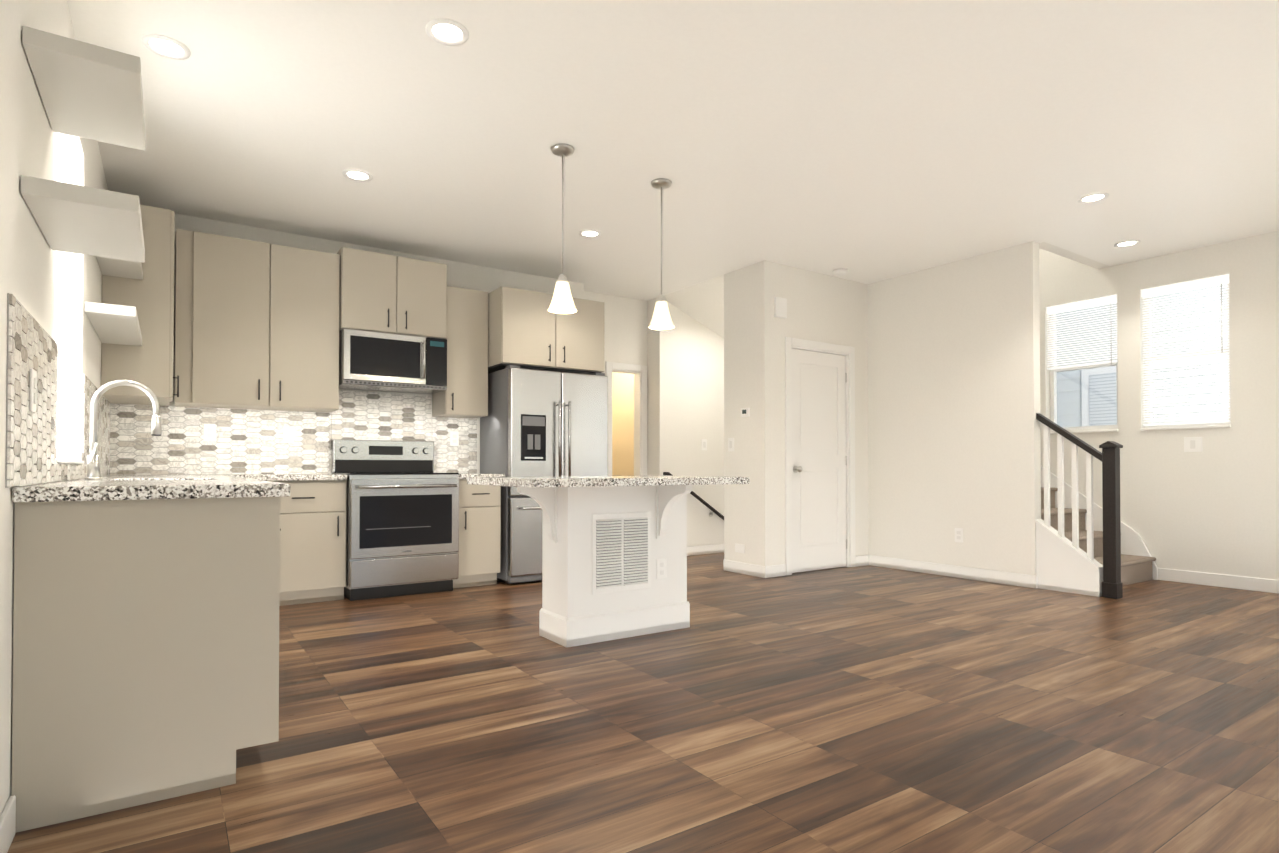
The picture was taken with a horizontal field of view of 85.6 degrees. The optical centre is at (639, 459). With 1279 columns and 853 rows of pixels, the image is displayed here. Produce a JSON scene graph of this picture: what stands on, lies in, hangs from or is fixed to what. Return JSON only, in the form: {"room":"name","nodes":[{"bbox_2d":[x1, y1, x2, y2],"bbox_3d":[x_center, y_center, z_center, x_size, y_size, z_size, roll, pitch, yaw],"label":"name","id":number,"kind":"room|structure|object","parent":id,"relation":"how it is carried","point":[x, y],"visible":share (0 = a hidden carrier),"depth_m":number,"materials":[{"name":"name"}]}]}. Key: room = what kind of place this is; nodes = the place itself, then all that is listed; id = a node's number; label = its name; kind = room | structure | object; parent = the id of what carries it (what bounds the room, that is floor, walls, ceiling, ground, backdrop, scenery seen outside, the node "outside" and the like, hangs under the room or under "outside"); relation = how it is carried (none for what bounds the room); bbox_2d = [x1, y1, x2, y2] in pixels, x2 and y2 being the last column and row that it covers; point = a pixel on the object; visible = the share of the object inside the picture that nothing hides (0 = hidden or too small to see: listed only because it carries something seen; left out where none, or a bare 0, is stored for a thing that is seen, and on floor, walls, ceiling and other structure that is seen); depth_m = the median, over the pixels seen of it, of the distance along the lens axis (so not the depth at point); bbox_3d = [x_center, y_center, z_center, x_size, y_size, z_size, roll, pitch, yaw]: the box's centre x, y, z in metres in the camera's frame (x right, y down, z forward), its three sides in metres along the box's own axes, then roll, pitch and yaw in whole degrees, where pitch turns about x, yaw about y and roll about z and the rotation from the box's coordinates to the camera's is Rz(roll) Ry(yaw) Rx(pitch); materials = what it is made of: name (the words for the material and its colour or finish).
{"room":"kitchen","nodes":[
{"label":"kitchen","id":0,"kind":"room"},
{"bbox_2d":[0,0,107,814],"bbox_3d":[-1.298,-0.401,1.192,0.150,2.700,8.400,0,-1,-34],"label":"wall","id":1,"kind":"structure","parent":0,"point":[28,141],"depth_m":1.93,"materials":[{"name":"paint"}]},
{"bbox_2d":[0,795,15,852],"bbox_3d":[-0.282,0.883,-0.170,0.013,0.100,4.670,0,-1,-34],"label":"baseboard","id":2,"kind":"structure","parent":1,"relation":"attached to","point":[8,815],"depth_m":1.68,"materials":[{"name":"white wood"}]},
{"bbox_2d":[29,368,36,412],"bbox_3d":[-1.703,-0.192,1.942,0.009,0.120,0.075,0,-1,-34],"label":"light switch","id":3,"kind":"object","parent":1,"relation":"attached to","point":[33,374],"depth_m":1.93,"materials":[{"name":"white plastic"}]},
{"bbox_2d":[5,293,110,487],"bbox_3d":[-2.525,-0.151,3.129,0.008,0.476,3.488,0,-1,-34],"label":"tile backsplash","id":4,"kind":"structure","parent":1,"relation":"attached to","point":[31,449],"depth_m":2.02,"materials":[{"name":"tile"}]},
{"bbox_2d":[55,133,83,463],"bbox_3d":[-2.325,-0.685,2.747,0.122,1.407,0.894,0,-1,-34],"label":"kitchen window","id":5,"kind":"structure","parent":1,"relation":"in","point":[60,304],"depth_m":3.07,"materials":[{"name":"white"}]},
{"bbox_2d":[20,26,145,262],"bbox_3d":[-1.682,-0.916,2.123,0.252,0.443,0.580,0,-1,-34],"label":"floating shelf","id":6,"kind":"object","parent":1,"relation":"attached to","point":[90,91],"visible":1,"depth_m":2.02,"materials":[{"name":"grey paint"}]},
{"bbox_2d":[84,256,142,345],"bbox_3d":[-2.759,-0.897,3.649,0.192,0.443,0.977,0,-1,-34],"label":"floating shelf","id":7,"kind":"object","parent":1,"relation":"attached to","point":[114,324],"visible":0.67,"depth_m":3.66,"materials":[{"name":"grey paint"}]},
{"bbox_2d":[101,204,178,405],"bbox_3d":[-3.158,-0.942,4.401,0.379,1.140,0.707,0,-1,-34],"label":"upper cabinet","id":8,"kind":"object","parent":1,"relation":"attached to","point":[148,363],"visible":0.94,"depth_m":4.13,"materials":[{"name":"beige paint"}]},
{"bbox_2d":[111,213,723,545],"bbox_3d":[-0.545,-0.334,6.698,7.300,2.700,0.150,0,-1,-34],"label":"wall","id":9,"kind":"structure","parent":0,"point":[687,383],"depth_m":7.24,"materials":[{"name":"paint"}]},
{"bbox_2d":[204,424,215,440],"bbox_3d":[-3.039,-0.186,4.887,0.075,0.120,0.009,0,-1,-34],"label":"light switch","id":10,"kind":"object","parent":9,"relation":"attached to","point":[209,429],"depth_m":4.88,"materials":[{"name":"white plastic"}]},
{"bbox_2d":[174,229,339,412],"bbox_3d":[-2.699,-0.936,4.912,1.000,1.140,0.379,0,-1,-34],"label":"upper cabinet","id":11,"kind":"object","parent":9,"relation":"attached to","point":[257,325],"visible":1,"depth_m":4.76,"materials":[{"name":"beige paint"}]},
{"bbox_2d":[283,427,293,442],"bbox_3d":[-2.626,-0.183,5.168,0.075,0.120,0.009,0,-1,-34],"label":"light switch","id":12,"kind":"object","parent":9,"relation":"attached to","point":[288,432],"depth_m":5.17,"materials":[{"name":"white plastic"}]},
{"bbox_2d":[110,390,476,474],"bbox_3d":[-2.463,-0.170,5.292,2.542,0.738,0.008,0,-1,-34],"label":"tile backsplash","id":13,"kind":"structure","parent":9,"relation":"attached to","point":[248,441],"depth_m":5.11,"materials":[{"name":"tile"}]},
{"bbox_2d":[337,247,446,338],"bbox_3d":[-1.948,-1.252,5.404,0.780,0.595,0.419,0,-1,-34],"label":"upper cabinet","id":14,"kind":"object","parent":9,"relation":"attached to","point":[384,293],"visible":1,"depth_m":5.24,"materials":[{"name":"beige paint"}]},
{"bbox_2d":[339,328,446,394],"bbox_3d":[-1.936,-0.747,5.382,0.774,0.405,0.459,0,-1,-34],"label":"microwave","id":15,"kind":"object","parent":14,"relation":"attached to","point":[381,361],"visible":0.96,"depth_m":5.22,"materials":[{"name":"silver metal"}]},
{"bbox_2d":[450,432,458,445],"bbox_3d":[-1.577,-0.174,5.884,0.075,0.120,0.009,0,-1,-34],"label":"light switch","id":16,"kind":"object","parent":9,"relation":"attached to","point":[454,436],"depth_m":5.88,"materials":[{"name":"white plastic"}]},
{"bbox_2d":[432,286,487,417],"bbox_3d":[-1.485,-0.871,5.740,0.356,1.030,0.379,0,-1,-34],"label":"upper cabinet","id":17,"kind":"object","parent":9,"relation":"attached to","point":[464,394],"visible":0.94,"depth_m":5.61,"materials":[{"name":"beige paint"}]},
{"bbox_2d":[488,286,603,374],"bbox_3d":[-0.862,-1.061,6.004,0.956,0.623,0.649,0,-1,-34],"label":"upper cabinet","id":18,"kind":"object","parent":9,"relation":"attached to","point":[527,329],"visible":0.92,"depth_m":5.71,"materials":[{"name":"beige paint"}]},
{"bbox_2d":[663,472,723,519],"bbox_3d":[0.776,0.550,7.452,1.276,0.828,0.072,0,-1,-34],"label":"handrail","id":19,"kind":"object","parent":9,"relation":"attached to","point":[706,504],"visible":0.44,"depth_m":7.37,"materials":[{"name":"brown wood"}]},
{"bbox_2d":[701,439,706,449],"bbox_3d":[0.699,-0.155,7.447,0.075,0.120,0.010,0,-1,-34],"label":"light switch","id":20,"kind":"object","parent":9,"relation":"attached to","point":[703,441],"depth_m":7.44,"materials":[{"name":"white plastic"}]},
{"bbox_2d":[687,543,723,555],"bbox_3d":[0.777,0.976,7.486,1.370,0.100,0.013,0,-1,-34],"label":"baseboard","id":21,"kind":"structure","parent":9,"relation":"attached to","point":[713,548],"depth_m":7.43,"materials":[{"name":"white wood"}]},
{"bbox_2d":[584,290,646,375],"bbox_3d":[-0.322,-0.329,7.099,1.200,2.700,0.120,0,-1,-34],"label":"wall","id":22,"kind":"structure","parent":0,"point":[625,329],"depth_m":7.15,"materials":[{"name":"paint"}]},
{"bbox_2d":[606,362,646,475],"bbox_3d":[-0.164,0.017,7.192,0.510,2.010,0.136,0,-1,-34],"label":"door frame","id":23,"kind":"structure","parent":22,"relation":"attached to","point":[639,372],"depth_m":7.26,"materials":[{"name":"white wood"}]},
{"bbox_2d":[612,372,633,475],"bbox_3d":[-0.117,-0.316,8.182,0.120,2.700,1.440,0,-1,-34],"label":"wall","id":24,"kind":"structure","parent":0,"point":[622,424],"depth_m":8.18,"materials":[{"name":"beige paint"}]},
{"bbox_2d":[7,553,1278,852],"bbox_3d":[1.168,1.044,4.037,7.750,0.120,10.350,0,-1,-34],"label":"floor","id":25,"kind":"structure","parent":0,"point":[861,709],"depth_m":2.46,"materials":[{"name":"brown wood"}]},
{"bbox_2d":[11,497,280,832],"bbox_3d":[-1.489,0.539,2.140,0.609,0.844,0.485,0,-1,-34],"label":"base cabinet","id":26,"kind":"object","parent":25,"relation":"on","point":[145,651],"visible":0.96,"depth_m":1.90,"materials":[{"name":"beige paint"}]},
{"bbox_2d":[12,474,299,501],"bbox_3d":[-2.284,0.209,3.334,0.636,0.238,3.432,0,-1,-34],"label":"countertop","id":27,"kind":"structure","parent":26,"relation":"on","point":[127,487],"depth_m":1.98,"materials":[{"name":"stone"}]},
{"bbox_2d":[84,380,161,479],"bbox_3d":[-2.140,-0.124,2.868,0.257,0.417,0.094,0,-1,-34],"label":"faucet","id":28,"kind":"object","parent":27,"relation":"on","point":[93,465],"visible":1,"depth_m":2.83,"materials":[{"name":"silver metal"}]},
{"bbox_2d":[271,480,346,605],"bbox_3d":[-2.517,0.571,4.855,0.747,0.845,0.649,0,-1,-34],"label":"base cabinet","id":29,"kind":"object","parent":25,"relation":"on","point":[313,541],"visible":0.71,"depth_m":4.71,"materials":[{"name":"beige paint"}]},
{"bbox_2d":[268,474,347,480],"bbox_3d":[-2.499,0.128,4.877,0.699,0.038,0.642,0,-1,-34],"label":"countertop","id":30,"kind":"structure","parent":29,"relation":"on","point":[303,477],"depth_m":4.73,"materials":[{"name":"stone"}]},
{"bbox_2d":[332,439,458,600],"bbox_3d":[-1.848,0.423,5.236,0.774,1.150,0.742,0,-1,-34],"label":"range","id":31,"kind":"object","parent":25,"relation":"on","point":[402,521],"visible":1,"depth_m":5.02,"materials":[{"name":"silver metal"}]},
{"bbox_2d":[453,479,500,587],"bbox_3d":[-1.409,0.581,5.610,0.362,0.845,0.649,0,-1,-34],"label":"base cabinet","id":32,"kind":"object","parent":25,"relation":"on","point":[479,531],"visible":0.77,"depth_m":5.38,"materials":[{"name":"beige paint"}]},
{"bbox_2d":[458,473,504,478],"bbox_3d":[-1.404,0.137,5.629,0.387,0.038,0.632,0,-1,-34],"label":"countertop","id":33,"kind":"structure","parent":32,"relation":"on","point":[461,475],"depth_m":5.38,"materials":[{"name":"stone"}]},
{"bbox_2d":[480,365,607,583],"bbox_3d":[-0.809,0.131,5.949,0.905,1.752,0.721,0,-1,-34],"label":"refrigerator","id":34,"kind":"object","parent":25,"relation":"on","point":[542,423],"visible":0.6,"depth_m":5.61,"materials":[{"name":"grey metal"}]},
{"bbox_2d":[517,485,691,647],"bbox_3d":[-0.144,0.558,3.794,1.012,0.845,0.567,0,-1,-34],"label":"kitchen island","id":35,"kind":"structure","parent":25,"relation":"on","point":[614,562],"depth_m":3.77,"materials":[{"name":"white paint"}]},
{"bbox_2d":[467,475,748,487],"bbox_3d":[-0.161,0.114,3.671,1.270,0.038,0.805,0,-1,-34],"label":"countertop","id":36,"kind":"structure","parent":35,"relation":"on","point":[570,481],"depth_m":3.33,"materials":[{"name":"stone"}]},
{"bbox_2d":[1035,413,1156,598],"bbox_3d":[2.886,-0.568,6.757,1.263,3.170,3.618,0,-1,-34],"label":"staircase","id":37,"kind":"structure","parent":25,"relation":"on","point":[1085,545],"depth_m":5.22,"materials":[{"name":"wood"}]},
{"bbox_2d":[647,300,650,475],"bbox_3d":[0.166,-0.327,7.316,0.150,2.700,0.070,0,-1,-34],"label":"wall","id":38,"kind":"structure","parent":0,"point":[648,389],"depth_m":7.28,"materials":[{"name":"paint"}]},
{"bbox_2d":[67,0,1278,300],"bbox_3d":[1.168,-1.791,4.071,7.750,0.150,10.350,0,-1,-34],"label":"ceiling","id":39,"kind":"structure","parent":0,"point":[869,140],"depth_m":3.60,"materials":[{"name":"paint"}]},
{"bbox_2d":[142,34,190,59],"bbox_3d":[-1.983,-1.725,2.896,0.169,0.007,0.169,1,-1,-40],"label":"recessed light","id":40,"kind":"object","parent":39,"relation":"in","point":[164,46],"depth_m":2.89,"materials":[{"name":"white"}]},
{"bbox_2d":[342,169,372,181],"bbox_3d":[-1.699,-1.710,4.166,0.169,0.007,0.169,0,-1,17],"label":"recessed light","id":41,"kind":"object","parent":39,"relation":"in","point":[352,174],"depth_m":4.17,"materials":[{"name":"white"}]},
{"bbox_2d":[426,18,468,45],"bbox_3d":[-0.778,-1.727,2.797,0.169,0.007,0.169,0,-1,17],"label":"recessed light","id":42,"kind":"object","parent":39,"relation":"in","point":[448,32],"depth_m":2.79,"materials":[{"name":"white"}]},
{"bbox_2d":[548,143,576,313],"bbox_3d":[-0.426,-1.269,3.819,0.160,0.897,0.160,0,-1,-34],"label":"pendant light","id":43,"kind":"object","parent":39,"relation":"hanging from","point":[562,302],"visible":1,"depth_m":3.79,"materials":[{"name":"white glass"}]},
{"bbox_2d":[579,229,600,237],"bbox_3d":[-0.374,-1.698,5.203,0.169,0.007,0.169,1,-1,-40],"label":"recessed light","id":44,"kind":"object","parent":39,"relation":"in","point":[588,233],"depth_m":5.20,"materials":[{"name":"white"}]},
{"bbox_2d":[649,178,673,329],"bbox_3d":[0.135,-1.264,4.274,0.160,0.897,0.160,0,-1,-34],"label":"pendant light","id":45,"kind":"object","parent":39,"relation":"hanging from","point":[661,319],"visible":1,"depth_m":4.25,"materials":[{"name":"white glass"}]},
{"bbox_2d":[833,268,847,275],"bbox_3d":[1.799,-1.673,6.189,0.132,0.033,0.132,0,-1,-34],"label":"smoke detector","id":46,"kind":"object","parent":39,"relation":"attached to","point":[839,272],"visible":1,"depth_m":6.15,"materials":[{"name":"white plastic"}]},
{"bbox_2d":[1078,192,1108,202],"bbox_3d":[2.965,-1.706,4.515,0.169,0.007,0.169,0,-1,17],"label":"recessed light","id":47,"kind":"object","parent":39,"relation":"in","point":[1094,197],"depth_m":4.51,"materials":[{"name":"white"}]},
{"bbox_2d":[1114,240,1139,246],"bbox_3d":[3.837,-1.695,5.436,0.169,0.007,0.169,1,-1,-40],"label":"recessed light","id":48,"kind":"object","parent":39,"relation":"in","point":[1127,243],"depth_m":5.43,"materials":[{"name":"white"}]},
{"bbox_2d":[664,275,723,337],"bbox_3d":[1.060,-1.414,7.110,1.360,0.530,1.000,0,-1,-34],"label":"soffit","id":49,"kind":"structure","parent":0,"point":[702,303],"depth_m":7.02,"materials":[{"name":"paint"}]},
{"bbox_2d":[724,264,754,563],"bbox_3d":[0.934,-0.340,6.163,0.120,2.700,0.400,0,-1,-34],"label":"wall","id":50,"kind":"structure","parent":0,"point":[739,377],"depth_m":6.12,"materials":[{"name":"paint"}]},
{"bbox_2d":[728,438,733,450],"bbox_3d":[0.822,-0.130,6.206,0.010,0.120,0.075,0,-1,-34],"label":"light switch","id":51,"kind":"object","parent":50,"relation":"attached to","point":[730,440],"depth_m":6.20,"materials":[{"name":"white plastic"}]},
{"bbox_2d":[735,544,744,552],"bbox_3d":[0.886,0.789,6.105,0.006,0.075,0.120,0,-1,-34],"label":"electrical outlet","id":52,"kind":"object","parent":50,"relation":"attached to","point":[740,548],"depth_m":6.09,"materials":[{"name":"white plastic"}]},
{"bbox_2d":[741,408,749,417],"bbox_3d":[0.924,-0.407,6.049,0.023,0.080,0.100,0,-1,-34],"label":"thermostat","id":53,"kind":"object","parent":50,"relation":"attached to","point":[745,412],"visible":0.98,"depth_m":6.03,"materials":[{"name":"white plastic"}]},
{"bbox_2d":[723,559,767,577],"bbox_3d":[0.916,0.958,6.054,0.013,0.100,0.533,0,-1,-34],"label":"baseboard","id":54,"kind":"structure","parent":50,"relation":"attached to","point":[728,565],"depth_m":6.03,"materials":[{"name":"white wood"}]},
{"bbox_2d":[755,260,868,566],"bbox_3d":[1.596,-0.339,6.301,1.370,2.700,0.120,0,-1,-34],"label":"wall","id":55,"kind":"structure","parent":0,"point":[824,308],"depth_m":6.00,"materials":[{"name":"paint"}]},
{"bbox_2d":[774,297,786,317],"bbox_3d":[1.218,-1.308,5.963,0.130,0.170,0.029,0,-1,-34],"label":"door chime","id":56,"kind":"object","parent":55,"relation":"attached to","point":[780,307],"visible":0.98,"depth_m":5.94,"materials":[{"name":"white plastic"}]},
{"bbox_2d":[791,349,846,572],"bbox_3d":[1.645,0.015,6.264,0.762,1.976,0.108,0,-1,-34],"label":"closet door","id":57,"kind":"structure","parent":55,"relation":"in","point":[819,464],"depth_m":6.28,"materials":[{"name":"white wood"}]},
{"bbox_2d":[785,337,855,575],"bbox_3d":[1.613,-0.024,6.299,0.920,2.070,0.136,0,-1,-34],"label":"door frame","id":58,"kind":"structure","parent":55,"relation":"attached to","point":[790,343],"depth_m":6.35,"materials":[{"name":"white wood"}]},
{"bbox_2d":[867,241,1109,574],"bbox_3d":[2.757,-1.689,7.091,1.420,5.420,3.250,0,-1,-34],"label":"wall","id":59,"kind":"structure","parent":0,"point":[954,438],"depth_m":5.89,"materials":[{"name":"paint"}]},
{"bbox_2d":[864,555,1037,587],"bbox_3d":[2.641,0.958,5.984,0.043,0.100,1.553,0,-1,-34],"label":"baseboard","id":60,"kind":"structure","parent":59,"relation":"attached to","point":[986,575],"depth_m":5.88,"materials":[{"name":"white wood"}]},
{"bbox_2d":[955,528,962,542],"bbox_3d":[2.710,0.646,5.862,0.009,0.120,0.075,0,-1,-34],"label":"electrical outlet","id":61,"kind":"object","parent":59,"relation":"attached to","point":[958,531],"depth_m":5.86,"materials":[{"name":"white plastic"}]},
{"bbox_2d":[1039,231,1278,579],"bbox_3d":[4.733,-0.351,5.305,0.150,2.700,8.400,0,-1,-34],"label":"wall","id":62,"kind":"structure","parent":0,"point":[1212,506],"depth_m":5.51,"materials":[{"name":"paint"}]},
{"bbox_2d":[1047,295,1117,433],"bbox_3d":[4.038,-0.836,6.289,0.145,1.199,0.600,0,-1,-34],"label":"window","id":63,"kind":"structure","parent":62,"relation":"in","point":[1052,311],"depth_m":6.29,"materials":[{"name":"white"}]},
{"bbox_2d":[1140,274,1230,430],"bbox_3d":[4.472,-0.844,5.653,0.145,1.199,0.600,0,-1,-34],"label":"living room window","id":64,"kind":"structure","parent":62,"relation":"in","point":[1148,305],"depth_m":5.63,"materials":[{"name":"white"}]},
{"bbox_2d":[1184,437,1201,451],"bbox_3d":[4.457,-0.118,5.561,0.010,0.120,0.120,0,-1,-34],"label":"light switch","id":65,"kind":"object","parent":62,"relation":"attached to","point":[1192,444],"depth_m":5.56,"materials":[{"name":"white plastic"}]},
{"bbox_2d":[1157,568,1278,592],"bbox_3d":[5.624,0.932,3.839,0.013,0.100,4.640,0,-1,-34],"label":"baseboard","id":66,"kind":"structure","parent":62,"relation":"attached to","point":[1192,577],"depth_m":5.41,"materials":[{"name":"white wood"}]},
{"label":"outside","id":67,"kind":"structure","parent":0,"visible":0},
{"bbox_3d":[1.120,1.565,6.630,70.000,0.100,70.000,0,-1,-34],"label":"ground","id":68,"kind":"structure","parent":67,"visible":0},
{"bbox_2d":[1056,284,1227,426],"bbox_3d":[6.774,-2.217,8.112,0.340,7.500,18.000,0,-1,-34],"label":"neighbouring house","id":69,"kind":"structure","parent":68,"relation":"on","point":[1097,410],"depth_m":8.83,"materials":[{"name":"white"}]}
]}

